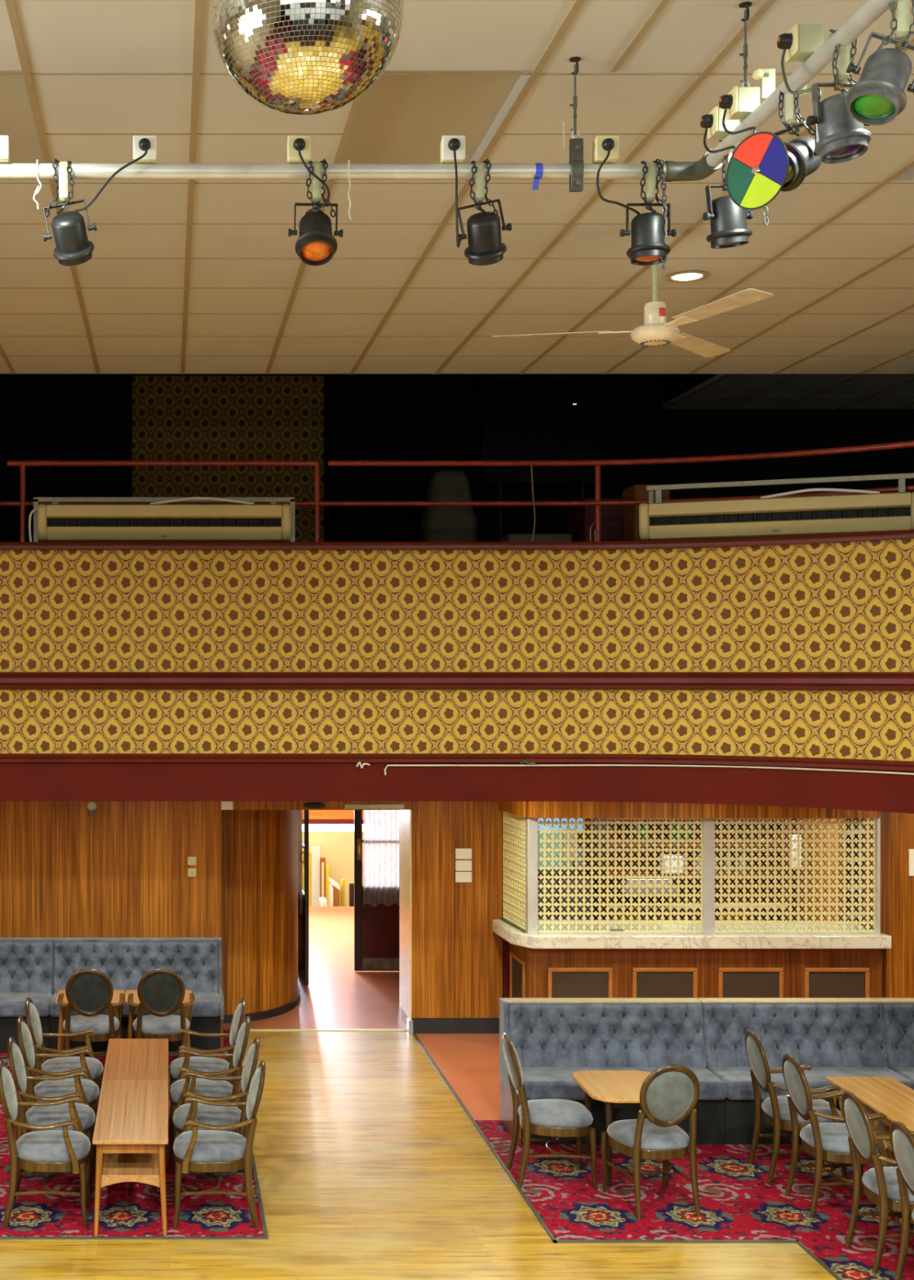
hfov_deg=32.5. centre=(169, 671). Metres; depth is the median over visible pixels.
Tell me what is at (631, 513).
cardboard box
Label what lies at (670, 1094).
dining chair
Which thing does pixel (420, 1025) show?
baseboard
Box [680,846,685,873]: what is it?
bottle
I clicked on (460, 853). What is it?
wall plate
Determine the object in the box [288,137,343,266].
spotlight
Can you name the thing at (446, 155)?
box
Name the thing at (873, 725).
panel
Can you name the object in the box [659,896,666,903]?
bottle
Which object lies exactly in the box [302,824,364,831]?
strip light
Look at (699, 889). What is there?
bottle
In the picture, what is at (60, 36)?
ceiling
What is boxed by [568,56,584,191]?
hanger
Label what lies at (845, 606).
panel
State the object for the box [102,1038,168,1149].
coffee table
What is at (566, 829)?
notice sheet
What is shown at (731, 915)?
bottle
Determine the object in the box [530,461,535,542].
string
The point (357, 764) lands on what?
rag
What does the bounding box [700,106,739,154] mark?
box
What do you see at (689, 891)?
bottle
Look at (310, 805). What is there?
ceiling speaker
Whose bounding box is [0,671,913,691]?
trim
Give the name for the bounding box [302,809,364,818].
wall
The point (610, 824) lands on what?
bottle
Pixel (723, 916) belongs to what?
bottle
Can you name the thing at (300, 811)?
lace curtain
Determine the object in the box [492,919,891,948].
countertop
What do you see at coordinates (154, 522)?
air conditioner
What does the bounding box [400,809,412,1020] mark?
trim
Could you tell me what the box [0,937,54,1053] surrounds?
banquette
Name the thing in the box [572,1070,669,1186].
dining table
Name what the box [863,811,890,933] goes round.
trim
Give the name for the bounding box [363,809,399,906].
lace curtain
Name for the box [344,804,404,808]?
door track
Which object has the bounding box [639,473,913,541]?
air conditioner
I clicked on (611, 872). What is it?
shelf
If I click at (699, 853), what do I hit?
bottle
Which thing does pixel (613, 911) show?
bottle
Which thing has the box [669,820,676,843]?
bottle
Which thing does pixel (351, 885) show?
leaning board
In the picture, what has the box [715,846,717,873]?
bottle
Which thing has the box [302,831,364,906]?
wall
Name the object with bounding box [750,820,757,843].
bottle
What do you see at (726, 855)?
bottle
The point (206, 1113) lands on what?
armchair
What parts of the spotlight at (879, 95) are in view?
knob, safety chain, knob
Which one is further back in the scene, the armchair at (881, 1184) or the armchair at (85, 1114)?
the armchair at (85, 1114)
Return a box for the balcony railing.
[0,440,913,542]
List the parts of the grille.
openwork panel, corner post, openwork panel, post, openwork panel, post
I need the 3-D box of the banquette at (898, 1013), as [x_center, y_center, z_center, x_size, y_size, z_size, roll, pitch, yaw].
[6.095,2.957,11.272,1.400,0.933,0.664,0,0,0]
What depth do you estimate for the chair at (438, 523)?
13.30 m
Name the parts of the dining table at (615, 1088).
leg, leg, leg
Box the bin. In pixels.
[319,897,327,906]
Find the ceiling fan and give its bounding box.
[492,222,773,357]
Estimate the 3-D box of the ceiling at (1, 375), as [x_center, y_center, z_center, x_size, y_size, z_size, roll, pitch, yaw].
[1.250,-3.170,13.400,15.500,0.100,5.600,0,0,0]
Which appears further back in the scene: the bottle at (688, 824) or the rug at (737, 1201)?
the bottle at (688, 824)
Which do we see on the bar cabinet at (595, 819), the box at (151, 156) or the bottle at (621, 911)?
the bottle at (621, 911)
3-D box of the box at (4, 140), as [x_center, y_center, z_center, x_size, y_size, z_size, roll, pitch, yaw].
[-0.590,-1.798,5.230,0.080,0.082,0.060,0,0,0]
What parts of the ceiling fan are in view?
blade, down rod, blade, blade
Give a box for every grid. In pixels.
[0,0,913,373]
[661,373,913,409]
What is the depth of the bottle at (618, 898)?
16.07 m
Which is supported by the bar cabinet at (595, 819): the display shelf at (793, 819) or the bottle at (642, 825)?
the bottle at (642, 825)
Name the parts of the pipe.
knob, switch bracket, arm, plate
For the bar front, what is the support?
on the bar counter at (695, 966)
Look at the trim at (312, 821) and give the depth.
22.56 m
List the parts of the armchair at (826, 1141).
leg, panel, frame, leg, armrest, seat frame, seat, armrest, leg, leg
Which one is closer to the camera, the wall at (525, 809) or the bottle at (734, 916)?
the wall at (525, 809)
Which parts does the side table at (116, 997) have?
leg, leg, leg, leg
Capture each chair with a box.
[420,470,476,542]
[502,1032,597,1189]
[601,1064,700,1219]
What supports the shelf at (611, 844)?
attached to the bar cabinet at (595, 819)
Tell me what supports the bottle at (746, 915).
on the bar cabinet at (595, 819)
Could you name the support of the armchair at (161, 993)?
on the rug at (126, 1209)
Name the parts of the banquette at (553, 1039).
panel, rail, backrest, seat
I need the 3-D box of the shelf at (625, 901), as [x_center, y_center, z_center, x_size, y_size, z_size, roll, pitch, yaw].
[5.560,2.473,16.155,1.880,0.025,0.410,0,0,0]
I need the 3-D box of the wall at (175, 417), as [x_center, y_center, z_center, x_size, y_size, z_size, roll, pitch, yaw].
[0.620,-1.620,16.025,2.020,3.000,0.050,0,0,0]
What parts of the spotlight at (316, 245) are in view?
knob, power cord, safety chain, knob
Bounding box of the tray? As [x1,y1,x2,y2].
[648,515,911,541]
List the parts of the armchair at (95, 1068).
frame, backrest, leg, leg, armrest, armrest, seat, seat frame, leg, leg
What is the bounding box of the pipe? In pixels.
[0,0,897,182]
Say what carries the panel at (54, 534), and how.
on the air conditioner at (154, 522)
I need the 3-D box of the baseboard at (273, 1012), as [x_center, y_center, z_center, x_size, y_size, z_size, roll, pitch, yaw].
[1.148,3.393,15.992,0.565,0.075,2.631,0,0,19]
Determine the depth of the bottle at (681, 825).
16.07 m
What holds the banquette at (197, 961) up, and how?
on the rug at (126, 1209)
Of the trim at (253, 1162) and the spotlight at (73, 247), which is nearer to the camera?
the spotlight at (73, 247)
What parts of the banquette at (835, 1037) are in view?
rail, backrest, seat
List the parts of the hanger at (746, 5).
rod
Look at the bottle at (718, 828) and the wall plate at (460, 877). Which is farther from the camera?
the bottle at (718, 828)
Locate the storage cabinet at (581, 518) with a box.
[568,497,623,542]
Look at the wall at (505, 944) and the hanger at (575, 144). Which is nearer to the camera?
the hanger at (575, 144)
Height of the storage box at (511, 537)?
1.010 m
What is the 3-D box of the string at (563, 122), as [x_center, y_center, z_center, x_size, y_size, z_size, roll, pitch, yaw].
[1.370,-1.861,5.270,0.004,0.100,0.004,0,0,0]
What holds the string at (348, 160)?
hanging from the pipe
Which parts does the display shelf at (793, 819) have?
shelf, shelf, shelf, shelf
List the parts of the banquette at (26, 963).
seat, backrest, rail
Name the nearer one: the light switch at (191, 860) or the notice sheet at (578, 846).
the light switch at (191, 860)
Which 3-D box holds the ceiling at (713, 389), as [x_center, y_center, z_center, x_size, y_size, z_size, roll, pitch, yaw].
[7.100,-2.795,13.750,3.800,0.050,4.500,0,0,0]
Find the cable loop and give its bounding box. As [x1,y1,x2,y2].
[589,522,595,542]
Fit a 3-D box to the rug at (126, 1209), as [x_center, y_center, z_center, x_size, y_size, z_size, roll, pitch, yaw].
[-2.962,3.437,11.870,7.075,0.027,5.340,0,0,0]
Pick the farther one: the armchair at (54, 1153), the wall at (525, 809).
the wall at (525, 809)
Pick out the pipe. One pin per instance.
(866, 15)
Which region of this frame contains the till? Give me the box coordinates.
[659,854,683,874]
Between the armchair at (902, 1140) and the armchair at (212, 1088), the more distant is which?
the armchair at (212, 1088)
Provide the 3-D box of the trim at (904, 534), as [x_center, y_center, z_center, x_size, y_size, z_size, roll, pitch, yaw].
[1.481,-0.894,8.966,15.660,0.054,6.506,0,0,36]
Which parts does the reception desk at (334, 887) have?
panel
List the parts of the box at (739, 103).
plate, power cord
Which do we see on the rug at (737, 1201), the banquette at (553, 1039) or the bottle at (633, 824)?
the banquette at (553, 1039)
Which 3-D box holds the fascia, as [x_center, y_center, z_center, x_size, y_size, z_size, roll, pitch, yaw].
[1.358,0.779,8.859,15.171,0.279,6.126,0,0,36]
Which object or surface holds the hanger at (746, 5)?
hanging from the ceiling at (60, 36)
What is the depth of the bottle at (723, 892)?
16.08 m
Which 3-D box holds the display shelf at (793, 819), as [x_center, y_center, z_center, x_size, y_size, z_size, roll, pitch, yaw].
[6.987,2.230,15.790,0.635,2.400,1.220,0,0,0]
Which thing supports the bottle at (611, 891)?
on the bar cabinet at (595, 819)
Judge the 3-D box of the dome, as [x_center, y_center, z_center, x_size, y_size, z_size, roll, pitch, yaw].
[-0.729,1.278,14.272,0.100,0.140,0.056,0,0,0]
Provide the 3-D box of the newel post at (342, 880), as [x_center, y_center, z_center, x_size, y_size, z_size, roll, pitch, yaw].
[2.706,3.623,23.650,0.059,0.805,0.100,0,0,0]
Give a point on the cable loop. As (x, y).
(593, 523)
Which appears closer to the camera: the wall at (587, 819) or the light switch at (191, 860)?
the light switch at (191, 860)
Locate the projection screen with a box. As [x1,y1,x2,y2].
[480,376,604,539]
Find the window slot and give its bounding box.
[791,834,801,866]
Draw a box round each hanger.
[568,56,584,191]
[738,1,752,87]
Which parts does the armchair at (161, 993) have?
armrest, leg, seat frame, panel, frame, seat, leg, armrest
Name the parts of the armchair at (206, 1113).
leg, seat frame, seat, armrest, armrest, leg, leg, backrest, frame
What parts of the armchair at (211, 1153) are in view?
leg, seat frame, seat, armrest, armrest, leg, leg, backrest, frame, panel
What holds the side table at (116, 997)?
on the rug at (126, 1209)
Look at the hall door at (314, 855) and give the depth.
24.20 m
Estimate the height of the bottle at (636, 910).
0.160 m
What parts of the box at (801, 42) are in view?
plate, power cord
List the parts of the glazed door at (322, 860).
pane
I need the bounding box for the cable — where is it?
[384,764,913,774]
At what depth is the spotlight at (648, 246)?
5.21 m
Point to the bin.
(322, 900)
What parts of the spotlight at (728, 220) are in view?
knob, safety chain, knob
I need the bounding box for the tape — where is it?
[533,163,543,190]
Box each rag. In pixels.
[355,761,369,768]
[520,760,535,764]
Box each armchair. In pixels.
[0,1059,92,1228]
[7,1036,95,1193]
[17,1015,99,1163]
[25,996,103,1099]
[57,968,124,1054]
[127,968,195,1056]
[168,997,246,1135]
[168,1015,250,1163]
[173,1036,260,1193]
[173,1060,266,1228]
[744,1029,848,1183]
[782,1053,894,1219]
[841,1090,913,1273]
[889,1120,913,1279]
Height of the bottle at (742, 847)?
0.280 m
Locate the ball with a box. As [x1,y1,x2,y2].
[211,0,404,115]
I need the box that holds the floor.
[0,906,836,1279]
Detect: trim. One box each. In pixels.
[0,529,913,550]
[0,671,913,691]
[0,753,913,771]
[0,1028,268,1239]
[249,1028,406,1031]
[302,818,364,824]
[399,809,401,1013]
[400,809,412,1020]
[406,1017,413,1034]
[413,1032,843,1279]
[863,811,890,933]
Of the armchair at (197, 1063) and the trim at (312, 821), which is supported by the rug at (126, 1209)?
the armchair at (197, 1063)
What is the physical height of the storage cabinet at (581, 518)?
1.280 m
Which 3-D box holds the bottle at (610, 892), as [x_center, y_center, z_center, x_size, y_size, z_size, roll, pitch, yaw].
[4.670,2.360,16.100,0.072,0.200,0.070,0,0,0]
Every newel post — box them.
[325,864,329,906]
[340,878,345,906]
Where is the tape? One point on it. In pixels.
(540, 168)
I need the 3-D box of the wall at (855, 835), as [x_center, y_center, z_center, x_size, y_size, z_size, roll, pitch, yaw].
[7.650,2.170,15.325,0.100,2.520,3.150,0,0,0]
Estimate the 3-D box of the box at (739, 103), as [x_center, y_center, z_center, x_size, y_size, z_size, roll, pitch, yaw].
[1.798,-1.726,4.737,0.114,0.226,0.206,0,0,0]
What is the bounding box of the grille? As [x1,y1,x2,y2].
[500,810,880,933]
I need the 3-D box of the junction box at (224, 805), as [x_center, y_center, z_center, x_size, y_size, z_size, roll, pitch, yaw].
[0.546,1.255,14.305,0.110,0.085,0.030,0,0,0]
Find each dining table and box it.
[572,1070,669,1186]
[825,1076,913,1223]
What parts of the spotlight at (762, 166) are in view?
tail chain, safety chain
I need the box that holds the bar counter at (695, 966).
[492,919,891,998]
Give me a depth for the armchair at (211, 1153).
9.37 m
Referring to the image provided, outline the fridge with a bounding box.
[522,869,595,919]
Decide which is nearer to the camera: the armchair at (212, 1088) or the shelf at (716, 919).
the armchair at (212, 1088)
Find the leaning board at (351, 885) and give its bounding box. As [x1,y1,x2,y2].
[349,883,354,906]
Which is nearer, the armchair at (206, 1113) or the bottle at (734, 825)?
the armchair at (206, 1113)
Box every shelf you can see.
[102,1153,159,1174]
[608,817,787,820]
[608,841,787,846]
[608,870,786,876]
[608,900,787,908]
[608,918,777,920]
[791,817,863,920]
[840,1111,892,1150]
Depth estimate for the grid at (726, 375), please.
15.19 m
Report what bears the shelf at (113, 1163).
attached to the coffee table at (131, 1131)
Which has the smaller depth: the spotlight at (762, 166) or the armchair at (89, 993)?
the spotlight at (762, 166)
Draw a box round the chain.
[659,159,666,275]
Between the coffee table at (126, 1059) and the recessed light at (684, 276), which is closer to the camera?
the recessed light at (684, 276)
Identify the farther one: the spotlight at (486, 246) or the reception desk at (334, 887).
the reception desk at (334, 887)
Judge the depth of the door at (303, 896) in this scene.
16.68 m
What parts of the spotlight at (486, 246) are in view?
power cord, knob, safety chain, knob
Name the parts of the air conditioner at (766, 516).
mounting frame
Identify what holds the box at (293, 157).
attached to the pipe
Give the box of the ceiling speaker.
[303,802,325,808]
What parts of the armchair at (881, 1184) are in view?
leg, panel, frame, leg, seat, armrest, seat frame, armrest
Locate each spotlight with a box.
[42,137,151,266]
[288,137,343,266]
[448,137,511,265]
[596,137,676,266]
[702,139,753,248]
[726,84,822,226]
[806,29,871,164]
[845,0,913,125]
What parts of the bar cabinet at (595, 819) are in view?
panel, panel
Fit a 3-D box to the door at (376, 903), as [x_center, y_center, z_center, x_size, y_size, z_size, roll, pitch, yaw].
[2.500,2.374,17.354,0.760,2.088,0.092,0,0,0]
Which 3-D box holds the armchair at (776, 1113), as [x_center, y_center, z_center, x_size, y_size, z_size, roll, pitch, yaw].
[4.258,2.938,10.363,0.588,0.977,0.580,0,0,3]
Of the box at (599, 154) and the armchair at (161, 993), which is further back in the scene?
the armchair at (161, 993)
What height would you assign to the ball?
0.645 m
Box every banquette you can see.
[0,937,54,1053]
[49,937,223,1053]
[499,997,726,1144]
[697,997,913,1144]
[875,997,913,1082]
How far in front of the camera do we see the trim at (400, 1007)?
15.38 m
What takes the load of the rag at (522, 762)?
attached to the cable
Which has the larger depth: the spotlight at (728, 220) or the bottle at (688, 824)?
the bottle at (688, 824)
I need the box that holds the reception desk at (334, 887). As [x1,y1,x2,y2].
[328,876,339,906]
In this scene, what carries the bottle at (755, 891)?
on the bar cabinet at (595, 819)
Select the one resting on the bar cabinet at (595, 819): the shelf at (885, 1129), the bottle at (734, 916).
the bottle at (734, 916)
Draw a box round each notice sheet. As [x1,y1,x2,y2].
[563,828,575,861]
[577,845,583,866]
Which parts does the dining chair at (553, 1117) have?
panel, frame, leg, backrest, leg, seat frame, seat, leg, leg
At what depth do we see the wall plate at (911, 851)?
13.61 m
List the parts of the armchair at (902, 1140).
frame, leg, panel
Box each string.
[33,160,41,209]
[347,160,351,219]
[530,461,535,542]
[563,121,564,150]
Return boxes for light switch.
[187,857,195,865]
[187,868,195,876]
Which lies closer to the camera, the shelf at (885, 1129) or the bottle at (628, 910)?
the shelf at (885, 1129)
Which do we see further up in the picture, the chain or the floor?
the chain
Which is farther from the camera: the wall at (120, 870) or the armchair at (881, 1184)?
the wall at (120, 870)
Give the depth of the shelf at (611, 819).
15.95 m
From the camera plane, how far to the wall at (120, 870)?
14.30 m
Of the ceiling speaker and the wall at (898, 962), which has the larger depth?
the ceiling speaker
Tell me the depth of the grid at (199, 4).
7.31 m
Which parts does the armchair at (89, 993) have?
armrest, leg, panel, frame, seat frame, seat, leg, armrest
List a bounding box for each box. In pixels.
[0,135,9,163]
[133,135,156,163]
[221,801,232,809]
[287,135,311,163]
[440,135,465,163]
[498,533,572,542]
[592,135,619,163]
[622,484,670,541]
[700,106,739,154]
[719,85,759,134]
[777,23,823,105]
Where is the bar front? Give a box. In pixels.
[509,942,882,998]
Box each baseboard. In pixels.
[223,985,300,1022]
[412,1017,499,1033]
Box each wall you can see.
[0,377,913,542]
[0,801,413,937]
[132,375,324,542]
[221,809,297,1014]
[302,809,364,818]
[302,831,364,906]
[401,801,502,1025]
[497,801,879,817]
[502,810,511,998]
[513,817,851,921]
[853,817,863,925]
[882,812,913,997]
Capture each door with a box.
[297,809,309,985]
[302,846,319,906]
[320,857,325,897]
[354,809,399,970]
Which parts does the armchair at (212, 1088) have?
leg, seat frame, seat, armrest, armrest, leg, leg, backrest, frame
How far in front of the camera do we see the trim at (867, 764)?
10.75 m
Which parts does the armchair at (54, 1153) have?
frame, backrest, leg, leg, armrest, armrest, seat frame, seat, leg, leg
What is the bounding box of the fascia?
[0,762,913,813]
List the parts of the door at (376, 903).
handle plate, door frame, panel, kick plate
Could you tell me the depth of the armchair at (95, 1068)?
11.32 m
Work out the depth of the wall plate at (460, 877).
14.39 m
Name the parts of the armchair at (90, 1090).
frame, backrest, leg, leg, armrest, armrest, seat frame, seat, leg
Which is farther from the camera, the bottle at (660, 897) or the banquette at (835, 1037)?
the bottle at (660, 897)
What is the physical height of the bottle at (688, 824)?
0.300 m
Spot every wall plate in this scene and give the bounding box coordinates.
[455,848,471,858]
[455,860,471,871]
[455,871,471,882]
[908,848,913,875]
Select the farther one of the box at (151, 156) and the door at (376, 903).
the door at (376, 903)
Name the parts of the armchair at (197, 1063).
seat frame, seat, armrest, armrest, leg, leg, backrest, frame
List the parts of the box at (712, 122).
plate, power cord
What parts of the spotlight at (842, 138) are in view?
knob, safety chain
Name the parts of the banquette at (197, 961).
seat, backrest, rail, panel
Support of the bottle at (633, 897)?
on the bar cabinet at (595, 819)
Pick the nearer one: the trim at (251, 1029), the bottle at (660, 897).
the trim at (251, 1029)
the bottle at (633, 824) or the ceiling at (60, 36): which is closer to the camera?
the ceiling at (60, 36)
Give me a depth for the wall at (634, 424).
16.06 m
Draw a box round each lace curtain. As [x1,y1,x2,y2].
[297,809,302,914]
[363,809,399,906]
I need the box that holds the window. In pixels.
[537,817,583,831]
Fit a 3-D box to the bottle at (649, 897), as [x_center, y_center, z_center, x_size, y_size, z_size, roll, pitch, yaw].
[5.120,2.360,16.100,0.072,0.200,0.070,0,0,0]
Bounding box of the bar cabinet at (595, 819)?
[594,817,790,920]
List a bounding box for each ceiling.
[0,0,913,373]
[0,373,718,377]
[662,373,913,408]
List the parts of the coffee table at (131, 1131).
leg, shelf rail, leg, leg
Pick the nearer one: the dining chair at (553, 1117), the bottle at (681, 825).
the dining chair at (553, 1117)
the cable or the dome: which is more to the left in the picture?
the dome
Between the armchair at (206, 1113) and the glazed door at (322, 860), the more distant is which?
the glazed door at (322, 860)
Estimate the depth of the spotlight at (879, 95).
3.87 m
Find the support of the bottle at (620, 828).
on the bar cabinet at (595, 819)
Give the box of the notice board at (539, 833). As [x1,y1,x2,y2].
[537,832,573,869]
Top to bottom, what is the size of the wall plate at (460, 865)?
0.100 m
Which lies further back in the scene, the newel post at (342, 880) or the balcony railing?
the newel post at (342, 880)
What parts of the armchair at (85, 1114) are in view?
frame, backrest, leg, leg, armrest, armrest, seat frame, seat, leg, leg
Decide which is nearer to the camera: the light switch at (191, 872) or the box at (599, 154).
the box at (599, 154)
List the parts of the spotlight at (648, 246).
power cord, knob, safety chain, knob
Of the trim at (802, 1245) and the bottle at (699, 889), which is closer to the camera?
the trim at (802, 1245)
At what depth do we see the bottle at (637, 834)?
16.07 m
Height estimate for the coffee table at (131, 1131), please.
0.586 m
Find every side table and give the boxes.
[55,990,124,1057]
[124,990,191,1056]
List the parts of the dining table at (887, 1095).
leg, leg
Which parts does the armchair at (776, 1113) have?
leg, panel, frame, leg, seat frame, armrest, seat, armrest, leg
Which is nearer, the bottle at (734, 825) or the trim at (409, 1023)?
the trim at (409, 1023)
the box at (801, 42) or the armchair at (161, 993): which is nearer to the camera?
the box at (801, 42)
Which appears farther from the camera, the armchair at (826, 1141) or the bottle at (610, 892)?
the bottle at (610, 892)
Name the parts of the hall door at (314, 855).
panel, panel, frame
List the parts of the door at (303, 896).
panel, kick plate, door handle, handle plate, door frame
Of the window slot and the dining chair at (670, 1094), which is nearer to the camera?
the dining chair at (670, 1094)
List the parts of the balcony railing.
post, rail, post, rail, post, rail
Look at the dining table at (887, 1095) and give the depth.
10.19 m
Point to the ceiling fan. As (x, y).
(655, 331)
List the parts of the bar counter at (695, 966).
panel, panel, panel, panel, panel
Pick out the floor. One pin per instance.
(369, 1166)
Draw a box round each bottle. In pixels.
[608,820,613,843]
[608,887,611,903]
[610,888,613,903]
[610,909,617,919]
[617,891,622,903]
[617,908,625,919]
[619,820,626,843]
[626,908,630,919]
[628,896,635,903]
[632,820,638,843]
[632,821,638,839]
[633,908,640,919]
[640,820,646,843]
[648,896,653,903]
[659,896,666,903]
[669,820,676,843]
[676,820,684,843]
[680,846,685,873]
[684,820,691,843]
[684,887,691,903]
[695,846,700,873]
[695,887,700,903]
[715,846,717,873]
[717,820,724,843]
[718,884,725,903]
[718,910,725,920]
[724,846,732,873]
[725,911,733,920]
[731,820,738,843]
[733,911,740,920]
[738,846,746,873]
[741,910,747,920]
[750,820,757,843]
[750,887,757,903]
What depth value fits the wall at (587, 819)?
16.90 m
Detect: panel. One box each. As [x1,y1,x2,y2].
[0,538,913,671]
[0,689,913,761]
[46,526,281,542]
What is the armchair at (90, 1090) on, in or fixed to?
on the rug at (126, 1209)
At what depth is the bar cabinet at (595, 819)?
16.35 m
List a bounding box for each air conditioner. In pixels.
[28,497,294,542]
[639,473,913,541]
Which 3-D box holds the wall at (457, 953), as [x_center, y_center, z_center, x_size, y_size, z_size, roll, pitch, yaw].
[2.730,2.170,14.715,0.860,2.520,0.630,0,0,0]
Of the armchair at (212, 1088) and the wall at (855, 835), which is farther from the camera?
the wall at (855, 835)
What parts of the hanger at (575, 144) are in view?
rod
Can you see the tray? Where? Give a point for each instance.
(740, 527)
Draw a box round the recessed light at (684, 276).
[665,271,709,282]
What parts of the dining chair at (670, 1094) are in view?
leg, leg, seat, seat frame, leg, frame, panel, leg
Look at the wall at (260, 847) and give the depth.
14.98 m
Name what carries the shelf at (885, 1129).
attached to the dining table at (887, 1095)
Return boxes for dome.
[86,801,97,815]
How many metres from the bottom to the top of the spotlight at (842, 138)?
0.355 m
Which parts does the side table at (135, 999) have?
leg, leg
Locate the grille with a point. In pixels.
(525, 850)
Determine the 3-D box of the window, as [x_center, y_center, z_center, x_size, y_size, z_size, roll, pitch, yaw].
[4.279,1.627,16.745,0.570,0.268,0.050,0,0,0]
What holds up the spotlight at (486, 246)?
attached to the pipe
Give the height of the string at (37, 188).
0.170 m
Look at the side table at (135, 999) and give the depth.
13.01 m
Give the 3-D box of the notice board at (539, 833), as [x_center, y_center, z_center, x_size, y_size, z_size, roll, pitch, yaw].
[4.223,1.969,16.725,0.436,0.419,0.050,0,0,0]
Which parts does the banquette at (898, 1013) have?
rail, backrest, seat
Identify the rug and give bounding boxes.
[0,1029,263,1236]
[475,1120,913,1279]
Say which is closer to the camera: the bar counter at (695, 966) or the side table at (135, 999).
the side table at (135, 999)
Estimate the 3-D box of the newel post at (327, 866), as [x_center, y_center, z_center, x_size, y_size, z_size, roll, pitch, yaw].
[2.514,3.576,24.050,0.054,1.036,0.100,0,0,0]
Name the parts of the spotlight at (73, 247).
knob, safety chain, knob, power cord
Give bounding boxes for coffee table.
[92,1080,168,1236]
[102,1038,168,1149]

